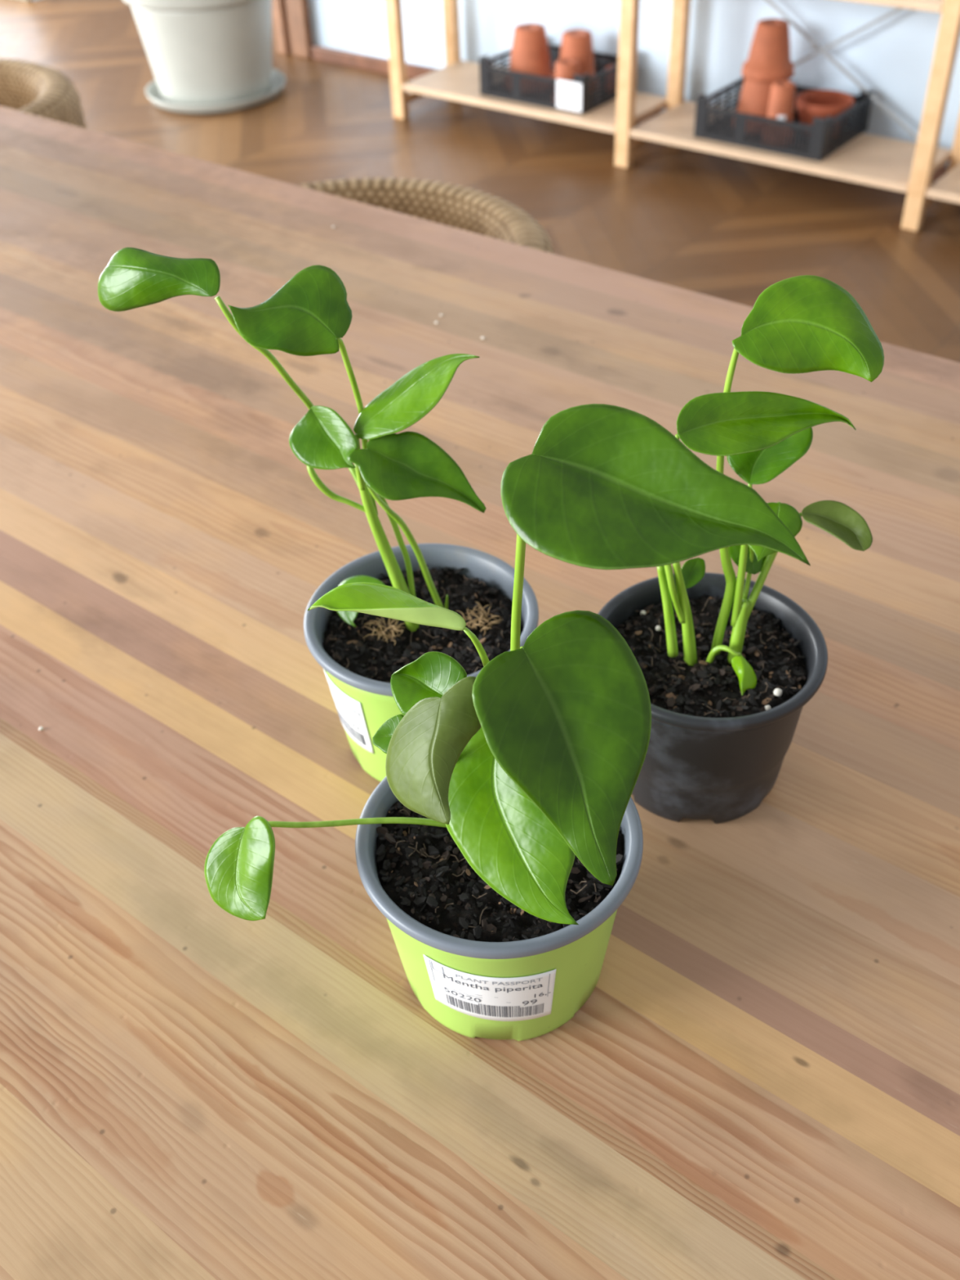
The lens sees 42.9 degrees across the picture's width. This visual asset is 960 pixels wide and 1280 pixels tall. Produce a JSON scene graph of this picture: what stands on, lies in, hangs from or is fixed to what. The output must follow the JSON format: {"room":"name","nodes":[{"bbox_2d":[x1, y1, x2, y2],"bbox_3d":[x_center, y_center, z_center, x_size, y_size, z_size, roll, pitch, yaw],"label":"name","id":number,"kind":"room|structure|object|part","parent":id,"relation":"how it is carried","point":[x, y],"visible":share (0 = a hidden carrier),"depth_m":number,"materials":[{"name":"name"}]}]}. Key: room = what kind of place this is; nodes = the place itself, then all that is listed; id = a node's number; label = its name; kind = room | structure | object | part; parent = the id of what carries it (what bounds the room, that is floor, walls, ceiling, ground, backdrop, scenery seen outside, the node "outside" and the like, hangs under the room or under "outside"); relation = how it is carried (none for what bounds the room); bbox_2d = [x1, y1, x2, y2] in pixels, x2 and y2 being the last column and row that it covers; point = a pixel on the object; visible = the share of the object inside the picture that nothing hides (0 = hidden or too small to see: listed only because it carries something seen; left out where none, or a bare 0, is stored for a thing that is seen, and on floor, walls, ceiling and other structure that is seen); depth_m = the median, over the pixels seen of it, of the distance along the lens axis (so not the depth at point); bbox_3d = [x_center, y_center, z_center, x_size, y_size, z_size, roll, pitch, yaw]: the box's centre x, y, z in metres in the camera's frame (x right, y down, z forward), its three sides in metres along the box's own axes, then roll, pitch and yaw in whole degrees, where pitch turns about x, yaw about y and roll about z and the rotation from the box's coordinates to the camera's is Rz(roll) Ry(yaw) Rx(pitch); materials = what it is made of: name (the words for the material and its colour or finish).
{"room":"plant shop","nodes":[
{"label":"plant shop","id":0,"kind":"room"},
{"bbox_2d":[0,0,959,362],"bbox_3d":[-1.875,-1.076,3.340,12.200,0.050,11.200,25,48,29],"label":"floor","id":1,"kind":"structure","parent":0,"point":[729,228],"depth_m":3.48,"materials":[{"name":"brown wood"}]},
{"bbox_2d":[0,57,87,128],"bbox_3d":[-0.909,-0.646,2.233,0.507,0.662,0.494,28,49,31],"label":"woven chair","id":2,"kind":"object","parent":1,"relation":"on","point":[39,90],"visible":0.27,"depth_m":2.09,"materials":[{"name":"brown wicker"}]},
{"bbox_2d":[123,0,285,113],"bbox_3d":[-0.903,-2.024,4.038,0.524,0.422,0.524,25,48,29],"label":"planter","id":3,"kind":"object","parent":1,"relation":"on","point":[206,56],"visible":1,"depth_m":3.94,"materials":[{"name":"ceramic"}]},
{"bbox_2d":[297,177,555,254],"bbox_3d":[-0.144,-0.230,1.699,0.507,0.662,0.494,20,45,24],"label":"woven chair","id":4,"kind":"object","parent":1,"relation":"on","point":[461,207],"visible":0.14,"depth_m":1.61,"materials":[{"name":"brown wicker"}]},
{"bbox_2d":[0,106,959,1279],"bbox_3d":[-0.480,0.048,1.320,3.500,0.750,1.013,25,48,29],"label":"dining table","id":5,"kind":"object","parent":1,"relation":"on","point":[757,1077],"visible":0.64,"depth_m":0.65,"materials":[{"name":"brown wood"}]},
{"bbox_2d":[97,247,538,782],"bbox_3d":[-0.058,-0.064,0.629,0.184,0.284,0.129,25,48,29],"label":"potted plant","id":6,"kind":"object","parent":5,"relation":"on","point":[358,654],"visible":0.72,"depth_m":0.58,"materials":[{"name":"green plant"}]},
{"bbox_3d":[-0.030,0.022,0.681,0.114,0.084,0.114,25,48,29],"label":"pot","id":7,"kind":"part","parent":6,"relation":"part of","materials":[{"name":"plastic"}]},
{"bbox_3d":[-0.045,-0.043,0.625,0.021,0.118,0.018,25,48,29],"label":"stem","id":8,"kind":"part","parent":6,"relation":"part of","materials":[{"name":"green plant"}]},
{"bbox_3d":[-0.042,-0.048,0.625,0.014,0.067,0.004,-5,40,-3],"label":"stem","id":9,"kind":"part","parent":6,"relation":"part of","materials":[{"name":"green plant"}]},
{"bbox_3d":[-0.037,-0.046,0.623,0.024,0.086,0.026,25,48,29],"label":"stem","id":10,"kind":"part","parent":6,"relation":"part of","materials":[{"name":"green plant"}]},
{"bbox_2d":[204,404,810,1040],"bbox_3d":[-0.009,0.059,0.474,0.179,0.293,0.155,-24,45,-23],"label":"potted plant","id":11,"kind":"object","parent":5,"relation":"on","point":[499,846],"visible":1,"depth_m":0.45,"materials":[{"name":"green plant"}]},
{"bbox_3d":[0.010,0.120,0.562,0.114,0.084,0.114,25,48,29],"label":"pot","id":12,"kind":"part","parent":11,"relation":"part of","materials":[{"name":"plastic"}]},
{"bbox_2d":[598,275,884,823],"bbox_3d":[0.115,-0.036,0.591,0.122,0.277,0.120,25,48,29],"label":"potted plant","id":13,"kind":"object","parent":5,"relation":"on","point":[730,664],"visible":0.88,"depth_m":0.60,"materials":[{"name":"green plant"}]},
{"bbox_3d":[0.094,-0.015,0.613,0.015,0.054,0.006,25,48,29],"label":"stem","id":14,"kind":"part","parent":13,"relation":"part of","materials":[{"name":"green plant"}]},
{"bbox_3d":[0.095,-0.024,0.600,0.015,0.041,0.006,6,41,10],"label":"stem","id":15,"kind":"part","parent":13,"relation":"part of","materials":[{"name":"green plant"}]},
{"bbox_3d":[0.103,-0.012,0.611,0.018,0.072,0.007,-6,40,-4],"label":"stem","id":16,"kind":"part","parent":13,"relation":"part of","materials":[{"name":"green plant"}]},
{"bbox_3d":[0.118,0.037,0.654,0.110,0.084,0.110,25,48,29],"label":"pot","id":17,"kind":"part","parent":13,"relation":"part of","materials":[{"name":"black plastic"}]},
{"bbox_3d":[0.131,-0.004,0.618,0.007,0.037,0.010,25,48,29],"label":"stem","id":18,"kind":"part","parent":13,"relation":"part of","materials":[{"name":"green plant"}]},
{"bbox_2d":[384,0,959,231],"bbox_3d":[0.810,-1.958,2.806,2.589,1.790,0.314,25,48,29],"label":"shelving unit","id":19,"kind":"object","parent":1,"relation":"on","point":[893,164],"visible":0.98,"depth_m":3.30,"materials":[{"name":"brown wood"}]},
{"bbox_3d":[-0.284,-2.357,3.337,0.044,1.790,0.032,25,48,29],"label":"post","id":20,"kind":"part","parent":19,"relation":"part of","materials":[{"name":"brown wood"}]},
{"bbox_3d":[-0.116,-2.502,3.500,0.044,1.790,0.032,25,48,29],"label":"post","id":21,"kind":"part","parent":19,"relation":"part of","materials":[{"name":"brown wood"}]},
{"bbox_2d":[479,44,638,115],"bbox_3d":[0.236,-1.705,3.676,0.375,0.105,0.292,25,48,29],"label":"plastic crate","id":22,"kind":"object","parent":19,"relation":"on","point":[590,102],"visible":0.62,"depth_m":3.62,"materials":[{"name":"black plastic"}]},
{"bbox_3d":[0.023,-1.700,3.683,0.035,0.105,0.035,25,48,29],"label":"corner post","id":23,"kind":"part","parent":22,"relation":"part of","materials":[{"name":"black plastic"}]},
{"bbox_3d":[0.090,-1.769,3.770,0.005,0.092,0.270,25,48,29],"label":"wall panel","id":24,"kind":"part","parent":22,"relation":"part of","materials":[{"name":"black plastic"}]},
{"bbox_3d":[0.149,-1.622,3.599,0.353,0.084,0.005,25,48,29],"label":"wall panel","id":25,"kind":"part","parent":22,"relation":"part of","materials":[{"name":"black plastic"}]},
{"bbox_2d":[507,22,555,93],"bbox_3d":[0.151,-1.762,3.692,0.158,0.166,0.158,25,48,29],"label":"terracotta pot","id":26,"kind":"object","parent":22,"relation":"in","point":[530,51],"visible":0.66,"depth_m":3.65,"materials":[{"name":"orange ceramic"}]},
{"bbox_2d":[552,58,580,103],"bbox_3d":[0.256,-1.632,3.574,0.094,0.112,0.094,25,48,29],"label":"terracotta pot","id":27,"kind":"object","parent":22,"relation":"in","point":[565,68],"visible":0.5,"depth_m":3.53,"materials":[{"name":"orange ceramic"}]},
{"bbox_2d":[555,79,582,111],"bbox_3d":[0.257,-1.570,3.525,0.088,0.078,0.002,25,48,29],"label":"price card","id":28,"kind":"object","parent":22,"relation":"attached to","point":[569,94],"visible":1,"depth_m":3.52,"materials":[{"name":"white paper"}]},
{"bbox_2d":[559,29,598,92],"bbox_3d":[0.288,-1.727,3.650,0.134,0.158,0.134,25,48,29],"label":"terracotta pot","id":29,"kind":"object","parent":22,"relation":"in","point":[577,44],"visible":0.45,"depth_m":3.60,"materials":[{"name":"orange ceramic"}]},
{"bbox_3d":[0.292,-1.574,3.518,0.035,0.105,0.035,25,48,29],"label":"corner post","id":30,"kind":"part","parent":22,"relation":"part of","materials":[{"name":"black plastic"}]},
{"bbox_3d":[0.323,-1.773,3.767,0.353,0.084,0.005,25,48,29],"label":"wall panel","id":31,"kind":"part","parent":22,"relation":"part of","materials":[{"name":"black plastic"}]},
{"bbox_3d":[0.382,-1.632,3.592,0.005,0.092,0.270,25,48,29],"label":"wall panel","id":32,"kind":"part","parent":22,"relation":"part of","materials":[{"name":"black plastic"}]},
{"bbox_2d":[602,65,617,91],"bbox_3d":[0.402,-1.691,3.676,0.070,0.060,0.070,25,48,29],"label":"terracotta pot","id":33,"kind":"object","parent":22,"relation":"in","point":[608,66],"visible":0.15,"depth_m":3.66,"materials":[{"name":"orange ceramic"}]},
{"bbox_3d":[0.380,-2.045,2.933,0.044,1.790,0.032,25,48,29],"label":"post","id":34,"kind":"part","parent":19,"relation":"part of","materials":[{"name":"brown wood"}]},
{"bbox_3d":[0.548,-2.190,3.095,0.044,1.790,0.032,25,48,29],"label":"post","id":35,"kind":"part","parent":19,"relation":"part of","materials":[{"name":"brown wood"}]},
{"bbox_2d":[693,75,873,161],"bbox_3d":[0.822,-1.429,3.319,0.375,0.105,0.292,25,48,29],"label":"plastic crate","id":36,"kind":"object","parent":19,"relation":"on","point":[818,146],"visible":0.71,"depth_m":3.26,"materials":[{"name":"black plastic"}]},
{"bbox_3d":[0.609,-1.425,3.325,0.035,0.105,0.035,25,48,29],"label":"corner post","id":37,"kind":"part","parent":36,"relation":"part of","materials":[{"name":"black plastic"}]},
{"bbox_3d":[0.676,-1.493,3.412,0.005,0.092,0.270,25,48,29],"label":"wall panel","id":38,"kind":"part","parent":36,"relation":"part of","materials":[{"name":"black plastic"}]},
{"bbox_3d":[0.736,-1.346,3.242,0.353,0.084,0.005,25,48,29],"label":"wall panel","id":39,"kind":"part","parent":36,"relation":"part of","materials":[{"name":"black plastic"}]},
{"bbox_2d":[732,78,793,134],"bbox_3d":[0.781,-1.484,3.351,0.170,0.138,0.170,25,48,29],"label":"terracotta pot","id":40,"kind":"object","parent":36,"relation":"in","point":[754,98],"visible":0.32,"depth_m":3.31,"materials":[{"name":"orange ceramic"}]},
{"bbox_2d":[741,17,794,81],"bbox_3d":[0.776,-1.582,3.268,0.140,0.130,0.140,25,48,29],"label":"terracotta pot","id":41,"kind":"object","parent":40,"relation":"on","point":[769,60],"visible":0.98,"depth_m":3.24,"materials":[{"name":"orange ceramic"}]},
{"bbox_2d":[762,80,795,147],"bbox_3d":[0.795,-1.394,3.235,0.086,0.150,0.086,25,48,29],"label":"terracotta pot","id":42,"kind":"object","parent":36,"relation":"in","point":[781,102],"visible":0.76,"depth_m":3.20,"materials":[{"name":"orange ceramic"}]},
{"bbox_3d":[0.878,-1.298,3.161,0.035,0.105,0.035,25,48,29],"label":"corner post","id":43,"kind":"part","parent":36,"relation":"part of","materials":[{"name":"black plastic"}]},
{"bbox_2d":[795,89,854,137],"bbox_3d":[0.924,-1.413,3.293,0.150,0.093,0.150,25,48,29],"label":"terracotta bowl","id":44,"kind":"object","parent":36,"relation":"in","point":[821,104],"visible":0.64,"depth_m":3.28,"materials":[{"name":"orange ceramic"}]},
{"bbox_3d":[0.909,-1.497,3.410,0.353,0.084,0.005,25,48,29],"label":"wall panel","id":45,"kind":"part","parent":36,"relation":"part of","materials":[{"name":"black plastic"}]},
{"bbox_3d":[0.968,-1.356,3.234,0.005,0.092,0.270,25,48,29],"label":"wall panel","id":46,"kind":"part","parent":36,"relation":"part of","materials":[{"name":"black plastic"}]},
{"bbox_3d":[1.035,-1.434,3.313,0.035,0.105,0.035,25,48,29],"label":"corner post","id":47,"kind":"part","parent":36,"relation":"part of","materials":[{"name":"black plastic"}]},
{"bbox_3d":[1.060,-1.725,2.518,0.044,1.790,0.032,25,48,29],"label":"post","id":48,"kind":"part","parent":19,"relation":"part of","materials":[{"name":"brown wood"}]},
{"bbox_3d":[1.228,-1.871,2.680,0.044,1.790,0.032,25,48,29],"label":"post","id":49,"kind":"part","parent":19,"relation":"part of","materials":[{"name":"brown wood"}]},
{"bbox_2d":[307,0,959,164],"bbox_3d":[1.731,-2.028,2.289,6.180,2.500,0.160,25,48,29],"label":"wall","id":50,"kind":"structure","parent":0,"point":[892,58],"depth_m":3.54,"materials":[{"name":"white paint"}]},
{"bbox_2d":[271,0,312,58],"bbox_3d":[-0.659,-3.022,3.863,0.168,2.150,0.220,25,48,29],"label":"trim","id":51,"kind":"structure","parent":50,"relation":"attached to","point":[291,18],"depth_m":4.43,"materials":[{"name":"brown wood"}]},
{"bbox_2d":[310,44,947,182],"bbox_3d":[1.779,-1.017,2.993,6.030,0.046,0.022,25,48,29],"label":"baseboard","id":52,"kind":"structure","parent":50,"relation":"attached to","point":[362,61],"depth_m":4.30,"materials":[{"name":"brown paint"}]}
]}

